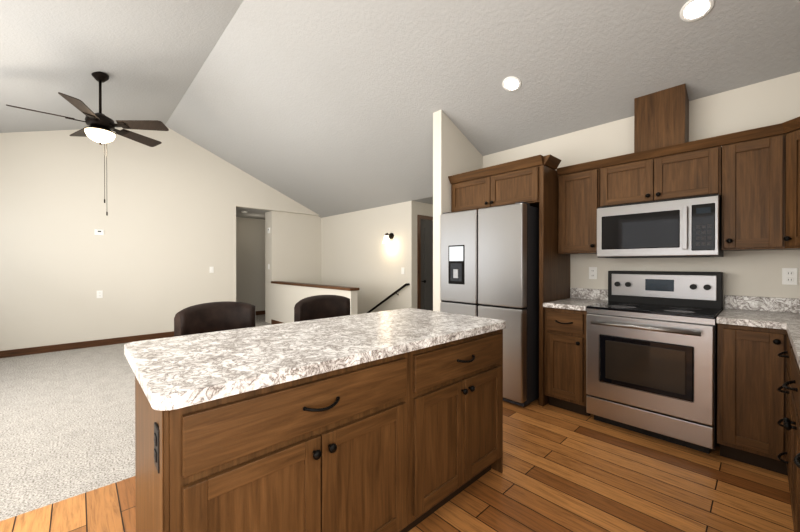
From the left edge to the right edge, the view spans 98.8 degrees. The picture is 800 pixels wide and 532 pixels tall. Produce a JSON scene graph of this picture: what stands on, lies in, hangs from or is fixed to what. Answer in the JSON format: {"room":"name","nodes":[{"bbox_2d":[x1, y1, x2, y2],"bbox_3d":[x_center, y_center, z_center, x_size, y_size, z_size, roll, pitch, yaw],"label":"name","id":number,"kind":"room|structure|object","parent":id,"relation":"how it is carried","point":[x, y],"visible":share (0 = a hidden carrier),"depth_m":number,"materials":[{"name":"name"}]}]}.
{"room":"kitchen","nodes":[
{"label":"kitchen","id":0,"kind":"room"},
{"bbox_2d":[0,314,272,520],"bbox_3d":[-1.935,1.245,5.893,8.120,0.050,6.150,0,0,-43],"label":"floor","id":1,"kind":"structure","parent":0,"point":[67,424],"depth_m":2.67,"materials":[{"name":"beige carpet"}]},
{"bbox_2d":[0,127,318,350],"bbox_3d":[-3.868,-0.605,6.009,5.477,3.650,0.120,0,0,-43],"label":"wall","id":2,"kind":"structure","parent":0,"point":[159,247],"depth_m":5.35,"materials":[{"name":"grey paint"}]},
{"bbox_2d":[0,331,173,357],"bbox_3d":[-4.429,1.175,5.398,3.510,0.095,0.014,0,0,-43],"label":"baseboard","id":3,"kind":"structure","parent":2,"relation":"attached to","point":[48,348],"depth_m":5.09,"materials":[{"name":"brown wood"}]},
{"bbox_2d":[95,229,103,234],"bbox_3d":[-4.590,-0.517,5.233,0.110,0.085,0.020,0,0,-43],"label":"thermostat","id":4,"kind":"object","parent":2,"relation":"attached to","point":[99,232],"visible":1,"depth_m":5.23,"materials":[{"name":"white plastic"}]},
{"bbox_2d":[97,290,102,297],"bbox_3d":[-4.593,0.433,5.241,0.070,0.115,0.010,0,0,-43],"label":"electrical outlet","id":5,"kind":"object","parent":2,"relation":"attached to","point":[99,294],"visible":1,"depth_m":5.24,"materials":[{"name":"white plastic"}]},
{"bbox_2d":[209,267,213,272],"bbox_3d":[-3.464,0.068,6.301,0.070,0.115,0.010,0,0,-43],"label":"light switch","id":6,"kind":"object","parent":2,"relation":"attached to","point":[211,269],"visible":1,"depth_m":6.30,"materials":[{"name":"white plastic"}]},
{"bbox_2d":[236,217,263,310],"bbox_3d":[-3.641,0.003,8.422,2.030,2.410,0.120,0,0,-43],"label":"wall","id":7,"kind":"structure","parent":0,"point":[249,231],"depth_m":8.34,"materials":[{"name":"grey paint"}]},
{"bbox_2d":[256,310,264,314],"bbox_3d":[-3.595,1.161,8.379,1.790,0.095,0.014,0,0,-43],"label":"baseboard","id":8,"kind":"structure","parent":7,"relation":"attached to","point":[257,312],"depth_m":8.50,"materials":[{"name":"brown wood"}]},
{"bbox_2d":[264,211,315,322],"bbox_3d":[-2.429,0.002,7.660,1.030,2.420,0.350,0,0,-43],"label":"wall","id":9,"kind":"structure","parent":0,"point":[287,248],"depth_m":7.44,"materials":[{"name":"grey paint"}]},
{"bbox_2d":[271,281,358,322],"bbox_3d":[-1.658,0.771,6.179,0.170,0.895,2.870,0,0,-43],"label":"wall","id":10,"kind":"structure","parent":0,"point":[287,297],"depth_m":6.44,"materials":[{"name":"grey paint"}]},
{"bbox_2d":[271,319,282,323],"bbox_3d":[-1.708,1.172,6.137,0.014,0.095,2.864,0,0,-43],"label":"baseboard","id":11,"kind":"structure","parent":10,"relation":"attached to","point":[272,321],"depth_m":7.02,"materials":[{"name":"brown wood"}]},
{"bbox_2d":[316,216,320,283],"bbox_3d":[-2.390,-0.002,8.487,0.120,2.420,1.500,0,0,-43],"label":"wall","id":12,"kind":"structure","parent":0,"point":[318,219],"depth_m":7.93,"materials":[{"name":"grey paint"}]},
{"bbox_2d":[321,202,406,313],"bbox_3d":[-0.936,0.019,7.116,0.120,2.391,3.190,0,0,-43],"label":"wall","id":13,"kind":"structure","parent":0,"point":[356,251],"depth_m":6.68,"materials":[{"name":"grey paint"}]},
{"bbox_2d":[367,283,409,312],"bbox_3d":[-0.628,0.926,6.641,0.092,1.270,2.230,0,0,-43],"label":"handrail","id":14,"kind":"object","parent":13,"relation":"attached to","point":[390,296],"depth_m":6.12,"materials":[{"name":"brown metal"}]},
{"bbox_2d":[383,233,393,242],"bbox_3d":[-0.219,-0.503,6.120,0.195,0.185,0.132,0,0,-43],"label":"light","id":15,"kind":"object","parent":13,"relation":"attached to","point":[386,238],"visible":1,"depth_m":6.07,"materials":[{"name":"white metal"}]},
{"bbox_2d":[0,398,793,531],"bbox_3d":[0.248,1.266,1.398,5.140,0.050,3.390,0,0,-43],"label":"floor","id":16,"kind":"structure","parent":0,"point":[564,470],"depth_m":1.87,"materials":[{"name":"brown wood"}]},
{"bbox_2d":[174,301,255,336],"bbox_3d":[-0.997,0.733,2.002,0.485,1.015,0.484,0,0,-43],"label":"stool","id":17,"kind":"object","parent":16,"relation":"on","point":[209,317],"visible":0.08,"depth_m":2.12,"materials":[{"name":"leather"}]},
{"bbox_2d":[135,324,505,531],"bbox_3d":[-0.193,0.803,1.674,1.693,0.876,0.670,0,0,-43],"label":"kitchen island","id":18,"kind":"object","parent":16,"relation":"on","point":[387,421],"depth_m":1.24,"materials":[{"name":"brown wood"}]},
{"bbox_2d":[154,422,158,472],"bbox_3d":[-0.670,0.499,0.943,0.010,0.115,0.070,0,0,-43],"label":"outlet","id":19,"kind":"object","parent":18,"relation":"attached to","point":[156,445],"visible":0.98,"depth_m":0.93,"materials":[{"name":"black plastic"}]},
{"bbox_2d":[124,308,505,415],"bbox_3d":[-0.265,0.344,1.741,1.720,0.040,0.830,0,0,-43],"label":"island countertop","id":20,"kind":"structure","parent":18,"relation":"on","point":[177,369],"depth_m":1.36,"materials":[{"name":"white stone"}]},
{"bbox_2d":[294,295,349,321],"bbox_3d":[-0.462,0.731,2.479,0.479,1.015,0.478,0,0,-43],"label":"stool","id":21,"kind":"object","parent":16,"relation":"on","point":[317,307],"visible":0.1,"depth_m":2.61,"materials":[{"name":"leather"}]},
{"bbox_2d":[440,202,538,406],"bbox_3d":[1.014,0.336,3.525,0.802,1.790,0.915,0,0,-43],"label":"fridge","id":22,"kind":"object","parent":16,"relation":"on","point":[489,262],"visible":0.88,"depth_m":3.10,"materials":[{"name":"grey metal"}]},
{"bbox_2d":[448,155,569,405],"bbox_3d":[1.128,0.134,3.538,0.671,2.195,1.075,0,0,-43],"label":"surround","id":23,"kind":"object","parent":16,"relation":"on","point":[533,181],"visible":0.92,"depth_m":3.15,"materials":[{"name":"brown wood"}]},
{"bbox_2d":[544,308,590,415],"bbox_3d":[1.598,0.795,3.082,0.617,0.875,0.348,0,0,-43],"label":"base cabinet","id":24,"kind":"object","parent":16,"relation":"on","point":[564,331],"depth_m":2.87,"materials":[{"name":"brown wood"}]},
{"bbox_2d":[543,296,607,311],"bbox_3d":[1.591,0.338,3.073,0.637,0.040,0.349,0,0,-43],"label":"countertop","id":25,"kind":"structure","parent":24,"relation":"on","point":[572,305],"depth_m":2.92,"materials":[{"name":"grey stone"}]},
{"bbox_2d":[586,271,722,453],"bbox_3d":[1.937,0.641,2.634,0.716,1.190,0.752,0,0,-43],"label":"range","id":26,"kind":"object","parent":16,"relation":"on","point":[651,353],"visible":0.98,"depth_m":2.46,"materials":[{"name":"grey metal"}]},
{"bbox_2d":[720,448,766,468],"bbox_3d":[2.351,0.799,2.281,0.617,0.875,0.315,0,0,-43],"label":"toe kick","id":27,"kind":"object","parent":16,"relation":"on","point":[725,452],"depth_m":2.16,"materials":[{"name":"brown wood"}]},
{"bbox_2d":[717,308,799,467],"bbox_3d":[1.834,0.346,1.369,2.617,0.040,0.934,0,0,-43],"label":"base cabinet","id":28,"kind":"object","parent":16,"relation":"on","point":[758,353],"depth_m":2.06,"materials":[{"name":"brown wood"}]},
{"bbox_2d":[767,460,786,474],"bbox_3d":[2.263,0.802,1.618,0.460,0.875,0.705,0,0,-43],"label":"toe kick","id":29,"kind":"object","parent":16,"relation":"on","point":[779,468],"depth_m":2.06,"materials":[{"name":"brown wood"}]},
{"bbox_2d":[787,468,798,531],"bbox_3d":[1.787,0.805,1.125,0.910,0.875,0.639,0,0,-43],"label":"base cabinet","id":30,"kind":"object","parent":16,"relation":"on","point":[793,473],"depth_m":1.45,"materials":[{"name":"brown wood"}]},
{"bbox_2d":[799,468,799,531],"bbox_3d":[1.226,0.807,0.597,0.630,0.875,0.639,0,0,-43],"label":"base cabinet","id":31,"kind":"object","parent":16,"relation":"on","point":[799,468],"depth_m":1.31,"materials":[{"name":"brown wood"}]},
{"bbox_2d":[0,0,799,219],"bbox_3d":[-0.774,-1.790,4.644,8.120,1.369,9.540,0,0,-43],"label":"ceiling","id":32,"kind":"structure","parent":0,"point":[323,108],"depth_m":3.27,"materials":[{"name":"grey paint"}]},
{"bbox_2d":[6,72,168,215],"bbox_3d":[-3.276,-1.311,3.689,1.268,1.523,1.309,0,0,-43],"label":"ceiling fan","id":33,"kind":"object","parent":32,"relation":"hanging from","point":[100,129],"visible":1,"depth_m":3.69,"materials":[{"name":"brown metal"}]},
{"bbox_2d":[502,76,520,91],"bbox_3d":[1.003,-1.632,3.076,0.156,0.069,0.168,0,0,-43],"label":"recessed light","id":34,"kind":"object","parent":32,"relation":"in","point":[511,83],"visible":1,"depth_m":3.07,"materials":[{"name":"white"}]},
{"bbox_2d":[680,0,713,21],"bbox_3d":[1.874,-1.623,2.166,0.156,0.069,0.168,0,0,-43],"label":"recessed light","id":35,"kind":"object","parent":32,"relation":"in","point":[692,10],"visible":1,"depth_m":2.17,"materials":[{"name":"white"}]},
{"bbox_2d":[407,201,432,310],"bbox_3d":[1.137,0.031,6.773,2.670,2.371,0.150,0,0,-43],"label":"wall","id":36,"kind":"structure","parent":0,"point":[420,254],"depth_m":5.91,"materials":[{"name":"grey paint"}]},
{"bbox_2d":[433,110,482,311],"bbox_3d":[1.812,-0.233,4.997,3.880,2.914,0.120,0,0,-43],"label":"wall","id":37,"kind":"structure","parent":0,"point":[455,151],"depth_m":3.69,"materials":[{"name":"grey paint"}]},
{"bbox_2d":[483,72,799,308],"bbox_3d":[2.143,-0.061,3.040,0.120,2.590,3.194,0,0,-43],"label":"wall","id":38,"kind":"structure","parent":0,"point":[774,101],"depth_m":2.65,"materials":[{"name":"grey paint"}]},
{"bbox_2d":[556,160,599,253],"bbox_3d":[1.701,-0.508,3.173,0.332,0.786,0.348,0,0,-43],"label":"upper cabinet","id":39,"kind":"object","parent":38,"relation":"attached to","point":[578,184],"depth_m":3.06,"materials":[{"name":"brown wood"}]},
{"bbox_2d":[589,267,596,278],"bbox_3d":[1.840,0.068,3.267,0.010,0.115,0.070,0,0,-43],"label":"electrical outlet","id":40,"kind":"object","parent":38,"relation":"attached to","point":[592,272],"visible":1,"depth_m":3.26,"materials":[{"name":"white plastic"}]},
{"bbox_2d":[600,137,715,206],"bbox_3d":[2.083,-0.699,2.766,0.332,0.402,0.760,0,0,-43],"label":"upper cabinet","id":41,"kind":"object","parent":38,"relation":"attached to","point":[684,169],"depth_m":2.62,"materials":[{"name":"brown wood"}]},
{"bbox_2d":[597,194,722,257],"bbox_3d":[2.041,-0.280,2.727,0.449,0.426,0.752,0,0,-43],"label":"microwave","id":42,"kind":"object","parent":41,"relation":"attached to","point":[688,227],"visible":1,"depth_m":2.55,"materials":[{"name":"grey metal"}]},
{"bbox_2d":[634,84,688,151],"bbox_3d":[2.139,-1.121,2.810,0.187,0.559,0.330,0,0,-43],"label":"cover","id":43,"kind":"object","parent":38,"relation":"attached to","point":[660,117],"depth_m":2.73,"materials":[{"name":"brown wood"}]},
{"bbox_2d":[571,288,799,311],"bbox_3d":[2.398,0.270,2.665,0.019,0.099,2.049,0,0,-43],"label":"backsplash","id":44,"kind":"structure","parent":38,"relation":"attached to","point":[761,304],"depth_m":2.49,"materials":[{"name":"grey stone"}]},
{"bbox_2d":[716,126,767,250],"bbox_3d":[2.449,-0.505,2.343,0.380,0.786,0.351,0,0,-43],"label":"upper cabinet","id":45,"kind":"object","parent":38,"relation":"attached to","point":[751,177],"depth_m":2.30,"materials":[{"name":"brown wood"}]},
{"bbox_2d":[764,117,799,249],"bbox_3d":[2.643,-0.503,1.971,0.607,0.786,0.707,0,0,-43],"label":"upper cabinet","id":46,"kind":"object","parent":38,"relation":"attached to","point":[782,178],"depth_m":2.17,"materials":[{"name":"brown wood"}]},
{"bbox_2d":[782,268,797,284],"bbox_3d":[2.689,0.072,2.364,0.010,0.115,0.070,0,0,-43],"label":"electrical outlet","id":47,"kind":"object","parent":38,"relation":"attached to","point":[789,276],"visible":1,"depth_m":2.36,"materials":[{"name":"white plastic"}]}
]}

